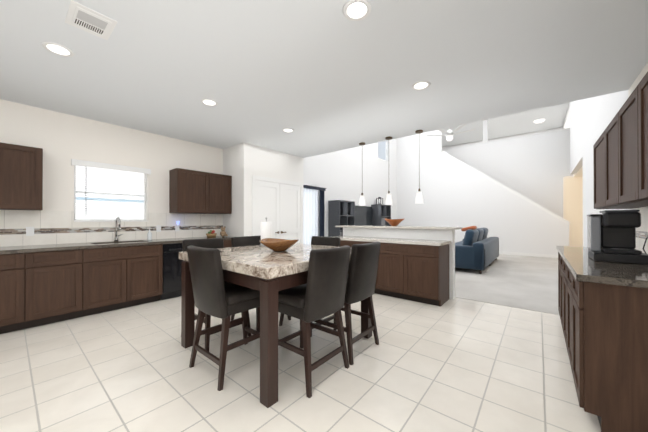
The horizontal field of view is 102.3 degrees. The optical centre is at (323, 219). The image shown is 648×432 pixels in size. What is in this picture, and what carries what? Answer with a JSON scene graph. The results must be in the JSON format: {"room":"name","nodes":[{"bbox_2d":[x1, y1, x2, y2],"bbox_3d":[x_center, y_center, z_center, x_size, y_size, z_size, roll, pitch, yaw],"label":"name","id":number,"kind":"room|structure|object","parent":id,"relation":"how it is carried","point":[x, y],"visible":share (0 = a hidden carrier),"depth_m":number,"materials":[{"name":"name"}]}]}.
{"room":"kitchen","nodes":[
{"label":"kitchen","id":0,"kind":"room"},
{"bbox_2d":[0,99,396,246],"bbox_3d":[-0.850,-1.579,7.056,0.150,5.700,15.050,0,0,39],"label":"wall","id":1,"kind":"structure","parent":0,"point":[61,140],"depth_m":4.39,"materials":[{"name":"white paint"}]},
{"bbox_2d":[0,142,42,210],"bbox_3d":[-3.998,-0.495,2.836,0.342,0.760,1.260,0,0,39],"label":"upper cabinet","id":2,"kind":"object","parent":1,"relation":"attached to","point":[21,177],"visible":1,"depth_m":3.09,"materials":[{"name":"brown wood"}]},
{"bbox_2d":[71,159,150,221],"bbox_3d":[-3.283,-0.401,4.067,0.184,0.879,0.970,0,0,39],"label":"window blind","id":3,"kind":"object","parent":1,"relation":"attached to","point":[104,192],"visible":0.85,"depth_m":4.05,"materials":[{"name":"white"}]},
{"bbox_2d":[0,210,222,246],"bbox_3d":[-3.787,0.111,3.358,0.008,0.452,5.318,0,0,39],"label":"backsplash","id":4,"kind":"structure","parent":1,"relation":"attached to","point":[56,227],"depth_m":3.77,"materials":[{"name":"white tile"}]},
{"bbox_2d":[26,227,33,235],"bbox_3d":[-3.779,0.157,3.353,0.007,0.115,0.070,0,0,39],"label":"electrical outlet","id":5,"kind":"object","parent":4,"relation":"attached to","point":[29,231],"visible":1,"depth_m":3.35,"materials":[{"name":"white plastic"}]},
{"bbox_2d":[156,225,160,231],"bbox_3d":[-2.845,0.161,4.488,0.007,0.115,0.070,0,0,39],"label":"electrical outlet","id":6,"kind":"object","parent":4,"relation":"attached to","point":[158,228],"visible":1,"depth_m":4.48,"materials":[{"name":"white plastic"}]},
{"bbox_2d":[169,168,231,213],"bbox_3d":[-2.290,-0.487,4.911,0.342,0.760,1.015,0,0,39],"label":"upper cabinet","id":7,"kind":"object","parent":1,"relation":"attached to","point":[195,192],"visible":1,"depth_m":4.71,"materials":[{"name":"brown wood"}]},
{"bbox_2d":[303,185,325,243],"bbox_3d":[-0.495,0.150,7.255,0.134,2.184,1.680,0,0,39],"label":"window curtain","id":8,"kind":"object","parent":1,"relation":"attached to","point":[310,211],"visible":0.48,"depth_m":7.46,"materials":[{"name":"white fabric"}]},
{"bbox_2d":[355,205,371,224],"bbox_3d":[1.381,-0.064,9.532,0.116,0.830,1.380,0,0,39],"label":"wall-mounted tv","id":9,"kind":"object","parent":1,"relation":"attached to","point":[363,215],"visible":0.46,"depth_m":9.51,"materials":[{"name":"black plastic"}]},
{"bbox_2d":[378,141,386,160],"bbox_3d":[2.437,-3.038,11.123,0.059,1.048,0.998,0,0,39],"label":"living room window","id":10,"kind":"structure","parent":1,"relation":"in","point":[382,149],"depth_m":11.27,"materials":[{"name":"white glass"}]},
{"bbox_2d":[223,142,302,243],"bbox_3d":[-1.268,-0.094,5.789,0.808,2.720,1.632,0,0,39],"label":"wall","id":11,"kind":"structure","parent":0,"point":[267,183],"depth_m":5.33,"materials":[{"name":"white paint"}]},
{"bbox_2d":[0,293,600,431],"bbox_3d":[-1.022,1.302,2.115,6.150,0.100,7.220,0,0,39],"label":"floor","id":12,"kind":"structure","parent":0,"point":[455,364],"depth_m":2.07,"materials":[{"name":"white tile"}]},
{"bbox_2d":[0,252,35,333],"bbox_3d":[-3.736,0.815,2.933,0.617,0.880,0.597,0,0,39],"label":"base cabinet","id":13,"kind":"object","parent":12,"relation":"on","point":[17,269],"depth_m":2.88,"materials":[{"name":"brown wood"}]},
{"bbox_2d":[36,248,91,326],"bbox_3d":[-3.434,0.817,3.300,0.617,0.880,0.607,0,0,39],"label":"base cabinet","id":14,"kind":"object","parent":12,"relation":"on","point":[40,285],"depth_m":3.17,"materials":[{"name":"brown wood"}]},
{"bbox_2d":[0,236,231,255],"bbox_3d":[-3.288,0.357,3.462,0.625,0.040,4.514,0,0,39],"label":"countertop","id":15,"kind":"structure","parent":14,"relation":"on","point":[49,247],"depth_m":3.33,"materials":[{"name":"grey stone"}]},
{"bbox_2d":[114,216,122,239],"bbox_3d":[-3.096,0.149,3.959,0.222,0.380,0.105,0,0,39],"label":"faucet","id":16,"kind":"object","parent":15,"relation":"on","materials":[{"name":"silver metal"}]},
{"bbox_2d":[92,244,151,263],"bbox_3d":[-2.994,0.478,3.838,0.360,0.222,0.650,0,0,39],"label":"drawer","id":17,"kind":"object","parent":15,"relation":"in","point":[142,251],"depth_m":3.60,"materials":[{"name":"brown wood"}]},
{"bbox_2d":[147,228,151,239],"bbox_3d":[-2.842,0.241,4.252,0.070,0.197,0.060,0,0,39],"label":"soap bottle","id":18,"kind":"object","parent":15,"relation":"on","point":[149,235],"visible":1,"depth_m":4.23,"materials":[{"name":"white plastic"}]},
{"bbox_2d":[206,230,216,237],"bbox_3d":[-2.121,0.273,4.915,0.190,0.136,0.187,0,0,39],"label":"basket","id":19,"kind":"object","parent":15,"relation":"on","point":[210,233],"depth_m":4.87,"materials":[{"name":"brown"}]},
{"bbox_2d":[220,226,227,236],"bbox_3d":[-1.948,0.242,5.057,0.143,0.201,0.130,0,0,39],"label":"vase","id":20,"kind":"object","parent":15,"relation":"on","point":[223,233],"depth_m":5.03,"materials":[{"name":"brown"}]},
{"bbox_2d":[92,260,162,314],"bbox_3d":[-2.992,0.959,3.835,0.617,0.600,0.910,0,0,39],"label":"base cabinet","id":21,"kind":"object","parent":12,"relation":"on","point":[120,284],"depth_m":3.65,"materials":[{"name":"brown wood"}]},
{"bbox_2d":[182,238,251,350],"bbox_3d":[-1.174,0.738,2.812,0.615,1.034,0.498,0,0,39],"label":"chair","id":22,"kind":"object","parent":12,"relation":"on","point":[215,243],"visible":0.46,"depth_m":2.81,"materials":[{"name":"leather"}]},
{"bbox_2d":[223,240,231,247],"bbox_3d":[-2.103,0.823,4.916,0.617,0.880,0.759,0,0,39],"label":"base cabinet","id":23,"kind":"object","parent":12,"relation":"on","point":[227,243],"depth_m":4.82,"materials":[{"name":"brown wood"}]},
{"bbox_2d":[161,243,182,299],"bbox_3d":[-2.493,0.823,4.380,0.583,0.872,0.555,0,0,39],"label":"dishwasher","id":24,"kind":"object","parent":23,"relation":"in","point":[171,275],"visible":0.42,"depth_m":4.09,"materials":[{"name":"black plastic"}]},
{"bbox_2d":[187,245,278,390],"bbox_3d":[-0.792,0.736,2.247,0.498,1.034,0.615,0,0,39],"label":"chair","id":25,"kind":"object","parent":12,"relation":"on","point":[214,294],"visible":0.98,"depth_m":2.02,"materials":[{"name":"leather"}]},
{"bbox_2d":[230,235,290,331],"bbox_3d":[-0.805,0.740,3.260,0.615,1.034,0.498,0,0,39],"label":"chair","id":26,"kind":"object","parent":12,"relation":"on","point":[244,241],"visible":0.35,"depth_m":3.30,"materials":[{"name":"leather"}]},
{"bbox_2d":[179,243,371,407],"bbox_3d":[-0.446,0.789,2.692,1.390,0.930,1.440,0,0,39],"label":"dining table","id":27,"kind":"object","parent":12,"relation":"on","point":[267,273],"visible":0.65,"depth_m":1.93,"materials":[{"name":"stone"}]},
{"bbox_2d":[259,217,271,246],"bbox_3d":[-0.702,0.152,3.177,0.164,0.347,0.164,0,0,39],"label":"paper towel holder","id":28,"kind":"object","parent":27,"relation":"on","point":[266,229],"visible":0.67,"depth_m":3.12,"materials":[{"name":"white paper"}]},
{"bbox_2d":[259,238,298,251],"bbox_3d":[-0.453,0.263,2.651,0.393,0.122,0.392,0,0,39],"label":"bowl","id":29,"kind":"object","parent":27,"relation":"on","point":[276,245],"visible":1,"depth_m":2.56,"materials":[{"name":"brown wood"}]},
{"bbox_2d":[279,236,340,336],"bbox_3d":[-0.144,0.739,3.160,0.498,1.034,0.615,0,0,39],"label":"chair","id":30,"kind":"object","parent":12,"relation":"on","point":[326,241],"visible":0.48,"depth_m":3.30,"materials":[{"name":"leather"}]},
{"bbox_2d":[278,245,350,397],"bbox_3d":[-0.137,0.735,2.172,0.615,1.034,0.498,0,0,39],"label":"chair","id":31,"kind":"object","parent":12,"relation":"on","point":[319,294],"visible":0.94,"depth_m":1.96,"materials":[{"name":"leather"}]},
{"bbox_2d":[310,241,380,364],"bbox_3d":[0.203,0.737,2.585,0.615,1.034,0.498,0,0,39],"label":"chair","id":32,"kind":"object","parent":12,"relation":"on","point":[362,274],"visible":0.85,"depth_m":2.35,"materials":[{"name":"leather"}]},
{"bbox_2d":[340,240,378,293],"bbox_3d":[0.633,0.823,4.865,1.094,0.880,0.568,0,0,39],"label":"base cabinet","id":33,"kind":"object","parent":12,"relation":"on","point":[342,242],"depth_m":4.51,"materials":[{"name":"brown wood"}]},
{"bbox_2d":[379,244,448,306],"bbox_3d":[1.380,0.820,4.250,1.093,0.880,0.568,0,0,39],"label":"base cabinet","id":34,"kind":"object","parent":12,"relation":"on","point":[416,270],"depth_m":3.94,"materials":[{"name":"brown wood"}]},
{"bbox_2d":[331,236,450,247],"bbox_3d":[1.002,0.362,4.554,2.120,0.040,0.583,0,0,39],"label":"countertop","id":35,"kind":"structure","parent":34,"relation":"on","point":[438,243],"depth_m":4.15,"materials":[{"name":"grey stone"}]},
{"bbox_2d":[558,254,559,314],"bbox_3d":[3.016,0.815,2.894,0.597,0.880,0.506,0,0,39],"label":"base cabinet","id":36,"kind":"object","parent":12,"relation":"on","point":[558,254],"depth_m":3.23,"materials":[{"name":"brown wood"}]},
{"bbox_2d":[560,258,563,332],"bbox_3d":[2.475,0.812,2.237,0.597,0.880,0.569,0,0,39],"label":"base cabinet","id":37,"kind":"object","parent":12,"relation":"on","point":[561,259],"depth_m":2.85,"materials":[{"name":"brown wood"}]},
{"bbox_2d":[564,266,567,351],"bbox_3d":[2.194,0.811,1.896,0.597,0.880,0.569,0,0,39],"label":"base cabinet","id":38,"kind":"object","parent":12,"relation":"on","point":[565,267],"depth_m":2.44,"materials":[{"name":"brown wood"}]},
{"bbox_2d":[568,270,647,431],"bbox_3d":[1.933,0.810,1.579,0.597,0.880,0.506,0,0,39],"label":"base cabinet","id":39,"kind":"object","parent":12,"relation":"on","point":[603,309],"depth_m":1.49,"materials":[{"name":"brown wood"}]},
{"bbox_2d":[556,246,647,289],"bbox_3d":[2.463,0.352,2.241,0.605,0.040,2.260,0,0,39],"label":"countertop","id":40,"kind":"structure","parent":39,"relation":"on","point":[584,268],"depth_m":1.68,"materials":[{"name":"grey stone"}]},
{"bbox_2d":[587,210,647,264],"bbox_3d":[2.361,0.130,2.106,0.308,0.401,0.360,0,0,39],"label":"coffee maker","id":41,"kind":"object","parent":40,"relation":"on","point":[611,235],"visible":1,"depth_m":2.05,"materials":[{"name":"black plastic"}]},
{"bbox_2d":[0,0,647,157],"bbox_3d":[-1.016,-1.618,2.134,5.850,0.300,6.940,0,0,39],"label":"ceiling","id":42,"kind":"structure","parent":0,"point":[318,77],"depth_m":2.46,"materials":[{"name":"white paint"}]},
{"bbox_2d":[41,42,73,56],"bbox_3d":[-2.296,-1.464,2.255,0.200,0.006,0.200,0,0,39],"label":"recessed light","id":43,"kind":"object","parent":42,"relation":"in","point":[58,49],"visible":1,"depth_m":2.25,"materials":[{"name":"white"}]},
{"bbox_2d":[65,0,116,39],"bbox_3d":[-1.733,-1.463,1.940,0.310,0.009,0.250,0,0,39],"label":"ceiling vent","id":44,"kind":"object","parent":42,"relation":"in","point":[86,19],"visible":1,"depth_m":1.93,"materials":[{"name":"white"}]},
{"bbox_2d":[201,99,217,105],"bbox_3d":[-1.435,-1.460,3.269,0.200,0.006,0.200,0,0,39],"label":"recessed light","id":45,"kind":"object","parent":42,"relation":"in","point":[208,102],"visible":1,"depth_m":3.26,"materials":[{"name":"white"}]},
{"bbox_2d":[282,128,293,132],"bbox_3d":[-0.588,-1.456,4.282,0.200,0.006,0.200,0,0,39],"label":"recessed light","id":46,"kind":"object","parent":42,"relation":"in","point":[288,130],"visible":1,"depth_m":4.28,"materials":[{"name":"white"}]},
{"bbox_2d":[343,0,370,20],"bbox_3d":[0.232,-1.465,1.832,0.200,0.006,0.200,0,0,39],"label":"recessed light","id":47,"kind":"object","parent":42,"relation":"in","point":[356,10],"visible":1,"depth_m":1.82,"materials":[{"name":"white"}]},
{"bbox_2d":[359,142,364,205],"bbox_3d":[0.734,-0.859,5.004,0.120,1.194,0.120,0,0,39],"label":"pendant light","id":48,"kind":"object","parent":42,"relation":"hanging from","point":[362,201],"visible":1,"depth_m":4.97,"materials":[{"name":"white glass"}]},
{"bbox_2d":[385,136,391,204],"bbox_3d":[1.158,-0.860,4.654,0.120,1.194,0.120,0,0,39],"label":"pendant light","id":49,"kind":"object","parent":42,"relation":"hanging from","point":[388,200],"visible":1,"depth_m":4.62,"materials":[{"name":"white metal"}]},
{"bbox_2d":[415,130,422,202],"bbox_3d":[1.575,-0.862,4.311,0.120,1.194,0.120,0,0,39],"label":"pendant light","id":50,"kind":"object","parent":42,"relation":"hanging from","point":[419,198],"visible":1,"depth_m":4.28,"materials":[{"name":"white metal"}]},
{"bbox_2d":[411,81,430,89],"bbox_3d":[1.063,-1.461,2.857,0.200,0.006,0.200,0,0,39],"label":"recessed light","id":51,"kind":"object","parent":42,"relation":"in","point":[421,85],"visible":1,"depth_m":2.85,"materials":[{"name":"white"}]},
{"bbox_2d":[336,225,461,298],"bbox_3d":[1.248,0.695,4.788,2.240,1.135,0.470,0,0,39],"label":"wall","id":52,"kind":"structure","parent":0,"point":[428,232],"depth_m":4.43,"materials":[{"name":"white paint"}]},
{"bbox_2d":[385,219,403,225],"bbox_3d":[1.282,0.060,4.764,0.370,0.134,0.370,0,0,39],"label":"bowl","id":53,"kind":"object","parent":52,"relation":"on","point":[393,222],"visible":1,"depth_m":4.67,"materials":[{"name":"brown wood"}]},
{"bbox_2d":[397,130,570,257],"bbox_3d":[5.659,-1.566,10.219,5.879,5.700,0.132,0,0,39],"label":"wall","id":54,"kind":"structure","parent":0,"point":[456,192],"depth_m":10.26,"materials":[{"name":"white paint"}]},
{"bbox_2d":[442,127,562,149],"bbox_3d":[9.171,-1.550,14.414,6.270,5.700,0.150,0,0,39],"label":"wall","id":55,"kind":"structure","parent":0,"point":[560,127],"depth_m":13.87,"materials":[{"name":"white paint"}]},
{"bbox_2d":[442,102,568,146],"bbox_3d":[5.912,-4.497,8.909,8.250,0.150,12.810,0,0,39],"label":"ceiling","id":56,"kind":"structure","parent":0,"point":[554,116],"depth_m":12.28,"materials":[{"name":"white paint"}]},
{"bbox_2d":[426,124,474,140],"bbox_3d":[3.467,-3.300,7.300,1.246,2.254,1.304,0,0,39],"label":"ceiling fan","id":57,"kind":"object","parent":56,"relation":"hanging from","point":[449,133],"visible":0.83,"depth_m":7.19,"materials":[{"name":"white plastic"}]},
{"bbox_2d":[534,119,544,122],"bbox_3d":[9.644,-4.380,11.671,0.380,0.059,0.380,0,0,39],"label":"recessed light","id":58,"kind":"object","parent":56,"relation":"in","point":[539,120],"visible":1,"depth_m":11.62,"materials":[{"name":"white"}]},
{"bbox_2d":[455,254,558,314],"bbox_3d":[6.033,1.327,9.033,8.250,0.104,12.430,0,0,39],"label":"floor","id":59,"kind":"structure","parent":0,"point":[525,282],"depth_m":5.10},
{"bbox_2d":[328,200,354,236],"bbox_3d":[0.572,0.349,8.300,0.430,1.846,0.850,0,0,39],"label":"bookcase","id":60,"kind":"object","parent":59,"relation":"on","point":[341,212],"visible":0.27,"depth_m":8.08,"materials":[{"name":"grey wood"}]},
{"bbox_2d":[371,197,390,225],"bbox_3d":[2.275,0.202,10.369,0.430,2.156,0.850,0,0,39],"label":"bookcase","id":61,"kind":"object","parent":59,"relation":"on","point":[381,213],"visible":0.4,"depth_m":10.14,"materials":[{"name":"grey"}]},
{"bbox_2d":[455,226,498,273],"bbox_3d":[4.180,0.720,7.374,1.000,1.097,2.950,0,0,39],"label":"sofa","id":62,"kind":"object","parent":59,"relation":"on","point":[476,248],"visible":0.85,"depth_m":6.28,"materials":[{"name":"blue fabric"}]},
{"bbox_2d":[442,119,582,246],"bbox_3d":[7.162,-1.566,10.297,8.100,5.700,0.180,0,0,39],"label":"wall","id":63,"kind":"structure","parent":0,"point":[535,167],"depth_m":9.62,"materials":[{"name":"white paint"}]},
{"bbox_2d":[563,102,569,128],"bbox_3d":[10.113,-3.124,10.749,0.150,2.580,4.300,0,0,39],"label":"wall","id":64,"kind":"structure","parent":0,"point":[567,122],"depth_m":10.52,"materials":[{"name":"white paint"}]},
{"bbox_2d":[574,167,582,176],"bbox_3d":[7.857,-1.551,6.422,2.100,0.200,4.960,0,0,39],"label":"ceiling","id":65,"kind":"structure","parent":0,"point":[579,173],"depth_m":8.43,"materials":[{"name":"beige paint"}]},
{"bbox_2d":[570,62,647,246],"bbox_3d":[3.502,-1.595,2.902,0.150,5.700,14.170,0,0,39],"label":"wall","id":66,"kind":"structure","parent":0,"point":[591,119],"depth_m":5.30,"materials":[{"name":"white paint"}]},
{"bbox_2d":[593,72,647,208],"bbox_3d":[2.149,-0.500,1.603,0.287,0.760,3.550,0,0,39],"label":"upper cabinet","id":67,"kind":"object","parent":66,"relation":"attached to","point":[620,155],"visible":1,"depth_m":1.99,"materials":[{"name":"brown wood"}]},
{"bbox_2d":[629,207,647,253],"bbox_3d":[2.212,0.103,1.452,0.008,0.452,3.800,0,0,39],"label":"backsplash","id":68,"kind":"structure","parent":66,"relation":"attached to","point":[641,232],"depth_m":2.54,"materials":[{"name":"white tile"}]}
]}

